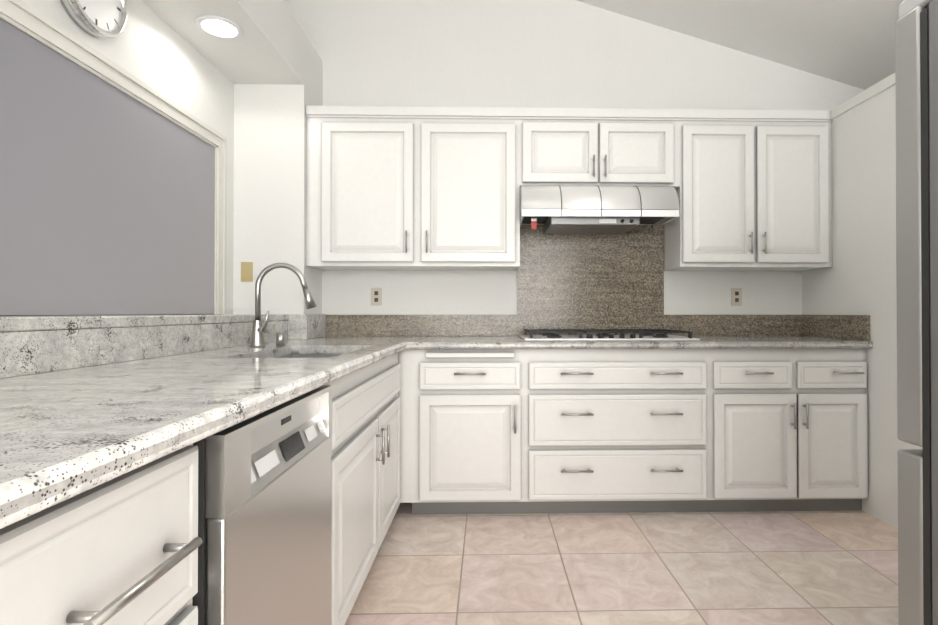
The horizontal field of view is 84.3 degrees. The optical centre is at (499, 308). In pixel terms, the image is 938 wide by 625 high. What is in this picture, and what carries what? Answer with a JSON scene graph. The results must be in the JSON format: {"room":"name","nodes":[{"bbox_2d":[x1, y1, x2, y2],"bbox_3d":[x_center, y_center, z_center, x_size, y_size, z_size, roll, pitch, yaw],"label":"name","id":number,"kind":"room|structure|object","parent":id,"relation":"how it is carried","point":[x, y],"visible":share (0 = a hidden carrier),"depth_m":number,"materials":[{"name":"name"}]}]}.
{"room":"kitchen","nodes":[
{"label":"kitchen","id":0,"kind":"room"},
{"bbox_2d":[4,0,322,377],"bbox_3d":[-1.357,-0.900,0.363,0.530,4.030,6.060,0,0,-1],"label":"wall","id":1,"kind":"structure","parent":0,"point":[261,128],"depth_m":3.05,"materials":[{"name":"paint"}]},
{"bbox_2d":[60,0,126,37],"bbox_3d":[-1.510,-1.181,1.922,0.053,0.310,0.310,0,0,-1],"label":"wall clock","id":2,"kind":"object","parent":1,"relation":"attached to","point":[101,18],"visible":1,"depth_m":1.94,"materials":[{"name":"silver metal"}]},
{"bbox_2d":[0,19,214,314],"bbox_3d":[-1.556,-0.432,2.196,0.015,0.913,1.294,0,0,-1],"label":"window","id":3,"kind":"structure","parent":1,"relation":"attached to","point":[107,198],"depth_m":1.96,"materials":[{"name":"grey glass"}]},
{"bbox_2d":[0,0,226,313],"bbox_3d":[-1.594,-0.473,2.195,0.140,0.998,1.460,0,0,-1],"label":"trim","id":4,"kind":"structure","parent":1,"relation":"attached to","point":[25,18],"depth_m":2.21,"materials":[{"name":"paint"}]},
{"bbox_2d":[0,314,288,377],"bbox_3d":[-1.440,0.088,0.583,0.534,0.146,4.918,0,0,-1],"label":"backsplash","id":5,"kind":"structure","parent":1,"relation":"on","point":[31,344],"depth_m":1.61,"materials":[{"name":"grey stone"}]},
{"bbox_2d":[241,262,252,281],"bbox_3d":[-1.483,-0.218,3.042,0.070,0.115,0.004,0,0,-1],"label":"electrical outlet plate","id":6,"kind":"object","parent":1,"relation":"attached to","point":[246,267],"depth_m":3.04,"materials":[{"name":"beige plastic"}]},
{"bbox_2d":[0,0,863,336],"bbox_3d":[-0.323,-0.878,3.478,6.800,4.030,0.120,0,0,-1],"label":"wall","id":7,"kind":"structure","parent":0,"point":[484,52],"depth_m":3.43,"materials":[{"name":"paint"}]},
{"bbox_2d":[371,288,381,304],"bbox_3d":[-0.806,-0.081,3.395,0.070,0.116,0.008,0,0,-1],"label":"electrical outlet plate","id":8,"kind":"object","parent":7,"relation":"attached to","point":[376,293],"depth_m":3.39,"materials":[{"name":"beige plastic"}]},
{"bbox_2d":[306,105,521,270],"bbox_3d":[-0.518,-0.733,3.247,1.276,0.955,0.328,0,0,-1],"label":"upper cabinet","id":9,"kind":"object","parent":7,"relation":"attached to","point":[409,188],"depth_m":3.09,"materials":[{"name":"paint"}]},
{"bbox_2d":[288,225,869,340],"bbox_3d":[0.400,-0.189,3.118,3.266,0.734,0.618,0,0,-1],"label":"backsplash","id":10,"kind":"structure","parent":7,"relation":"attached to","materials":[{"name":"stone"}]},
{"bbox_2d":[522,107,685,188],"bbox_3d":[0.607,-0.976,3.274,0.974,0.467,0.328,0,0,-1],"label":"upper cabinet","id":11,"kind":"object","parent":7,"relation":"attached to","point":[561,146],"depth_m":3.12,"materials":[{"name":"paint"}]},
{"bbox_2d":[520,185,678,233],"bbox_3d":[0.580,-0.604,3.192,0.907,0.278,0.438,0,0,-1],"label":"range hood","id":12,"kind":"object","parent":11,"relation":"attached to","point":[558,209],"visible":0.98,"depth_m":3.00,"materials":[{"name":"silver metal"}]},
{"bbox_2d":[731,288,741,305],"bbox_3d":[1.583,-0.080,3.450,0.070,0.116,0.008,0,0,-1],"label":"electrical outlet plate","id":13,"kind":"object","parent":7,"relation":"attached to","point":[736,293],"depth_m":3.45,"materials":[{"name":"beige plastic"}]},
{"bbox_2d":[663,109,831,270],"bbox_3d":[1.562,-0.732,3.295,0.936,0.955,0.328,0,0,-1],"label":"upper cabinet","id":14,"kind":"object","parent":7,"relation":"attached to","point":[757,195],"depth_m":3.14,"materials":[{"name":"paint"}]},
{"bbox_2d":[345,503,897,624],"bbox_3d":[-0.252,1.155,0.384,6.800,0.080,6.280,0,0,-1],"label":"floor","id":15,"kind":"structure","parent":0,"point":[749,568],"depth_m":2.23,"materials":[{"name":"tile"}]},
{"bbox_2d":[0,444,202,624],"bbox_3d":[-0.842,0.660,0.631,0.728,0.912,0.415,0,0,-1],"label":"base cabinet","id":16,"kind":"object","parent":15,"relation":"on","point":[122,549],"depth_m":0.64,"materials":[{"name":"paint"}]},
{"bbox_2d":[0,314,411,528],"bbox_3d":[-0.806,0.213,0.767,0.750,0.394,5.258,0,0,-1],"label":"countertop","id":17,"kind":"structure","parent":16,"relation":"on","point":[66,433],"depth_m":0.95,"materials":[{"name":"stone"}]},
{"bbox_2d":[276,333,285,345],"bbox_3d":[-1.040,0.144,2.464,0.042,0.059,0.042,0,0,-1],"label":"air gap cap","id":18,"kind":"object","parent":17,"relation":"on","point":[280,339],"visible":1,"depth_m":2.45,"materials":[{"name":"silver metal"}]},
{"bbox_2d":[250,263,316,346],"bbox_3d":[-0.993,-0.020,2.372,0.302,0.387,0.094,0,0,-1],"label":"faucet","id":19,"kind":"object","parent":17,"relation":"on","point":[258,332],"visible":1,"depth_m":2.37,"materials":[{"name":"silver metal"}]},
{"bbox_2d":[276,354,341,357],"bbox_3d":[-0.785,0.317,2.138,0.409,0.205,0.704,0,0,-1],"label":"sink basin","id":20,"kind":"object","parent":17,"relation":"in","point":[277,355],"depth_m":2.48,"materials":[{"name":"silver metal"}]},
{"bbox_2d":[192,385,331,624],"bbox_3d":[-0.805,0.665,1.165,0.670,0.909,0.610,0,0,-1],"label":"dishwasher","id":21,"kind":"object","parent":15,"relation":"on","point":[264,514],"visible":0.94,"depth_m":1.06,"materials":[{"name":"silver metal"}]},
{"bbox_2d":[331,396,399,624],"bbox_3d":[-0.877,0.802,2.144,0.728,0.648,1.313,0,0,-1],"label":"base cabinet","id":22,"kind":"object","parent":15,"relation":"on","point":[365,437],"depth_m":1.88,"materials":[{"name":"paint"}]},
{"bbox_2d":[398,349,525,513],"bbox_3d":[-0.211,0.677,3.103,0.687,0.912,0.608,0,0,-1],"label":"base cabinet","id":23,"kind":"object","parent":15,"relation":"on","point":[495,431],"depth_m":2.81,"materials":[{"name":"paint"}]},
{"bbox_2d":[526,349,713,512],"bbox_3d":[0.642,0.677,3.123,1.019,0.912,0.608,0,0,-1],"label":"base cabinet","id":24,"kind":"object","parent":15,"relation":"on","point":[608,430],"depth_m":2.82,"materials":[{"name":"paint"}]},
{"bbox_2d":[412,225,872,348],"bbox_3d":[0.774,-0.167,3.117,2.518,0.775,0.638,0,0,-1],"label":"countertop","id":25,"kind":"structure","parent":24,"relation":"on","point":[565,281],"depth_m":3.41,"materials":[{"name":"stone"}]},
{"bbox_2d":[519,329,699,340],"bbox_3d":[0.625,0.154,3.122,0.980,0.049,0.500,0,0,-1],"label":"cooktop","id":26,"kind":"object","parent":25,"relation":"in","point":[604,335],"visible":1,"depth_m":2.96,"materials":[{"name":"silver metal"}]},
{"bbox_2d":[714,349,801,511],"bbox_3d":[1.392,0.677,3.140,0.483,0.912,0.608,0,0,-1],"label":"base cabinet","id":27,"kind":"object","parent":15,"relation":"on","point":[758,392],"depth_m":2.84,"materials":[{"name":"paint"}]},
{"bbox_2d":[802,349,867,510],"bbox_3d":[1.833,0.677,3.150,0.399,0.912,0.608,0,0,-1],"label":"base cabinet","id":28,"kind":"object","parent":15,"relation":"on","point":[834,381],"depth_m":2.85,"materials":[{"name":"paint"}]},
{"bbox_2d":[895,0,937,624],"bbox_3d":[1.386,0.203,0.849,0.914,1.829,0.861,0,0,-1],"label":"refrigerator","id":29,"kind":"object","parent":15,"relation":"on","point":[916,57],"visible":1,"depth_m":1.15,"materials":[{"name":"grey metal"}]},
{"bbox_2d":[576,0,904,89],"bbox_3d":[-0.252,-2.380,0.409,6.800,2.133,6.280,0,0,-1],"label":"ceiling","id":30,"kind":"structure","parent":0,"point":[850,42],"depth_m":3.19,"materials":[{"name":"paint"}]},
{"bbox_2d":[142,0,303,84],"bbox_3d":[-1.293,-1.499,0.199,0.410,0.305,5.720,0,0,-1],"label":"soffit beam","id":31,"kind":"structure","parent":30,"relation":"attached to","point":[267,47],"depth_m":2.63,"materials":[{"name":"paint"}]},
{"bbox_2d":[195,15,242,38],"bbox_3d":[-1.319,-1.325,2.442,0.200,0.008,0.200,0,0,-1],"label":"recessed light","id":32,"kind":"object","parent":31,"relation":"attached to","point":[218,27],"visible":1,"depth_m":2.43,"materials":[{"name":"white plastic"}]},
{"bbox_2d":[802,73,922,528],"bbox_3d":[2.158,-0.057,0.438,0.150,2.345,6.060,0,0,-1],"label":"wall","id":33,"kind":"structure","parent":0,"point":[858,277],"depth_m":2.83,"materials":[{"name":"paint"}]}
]}

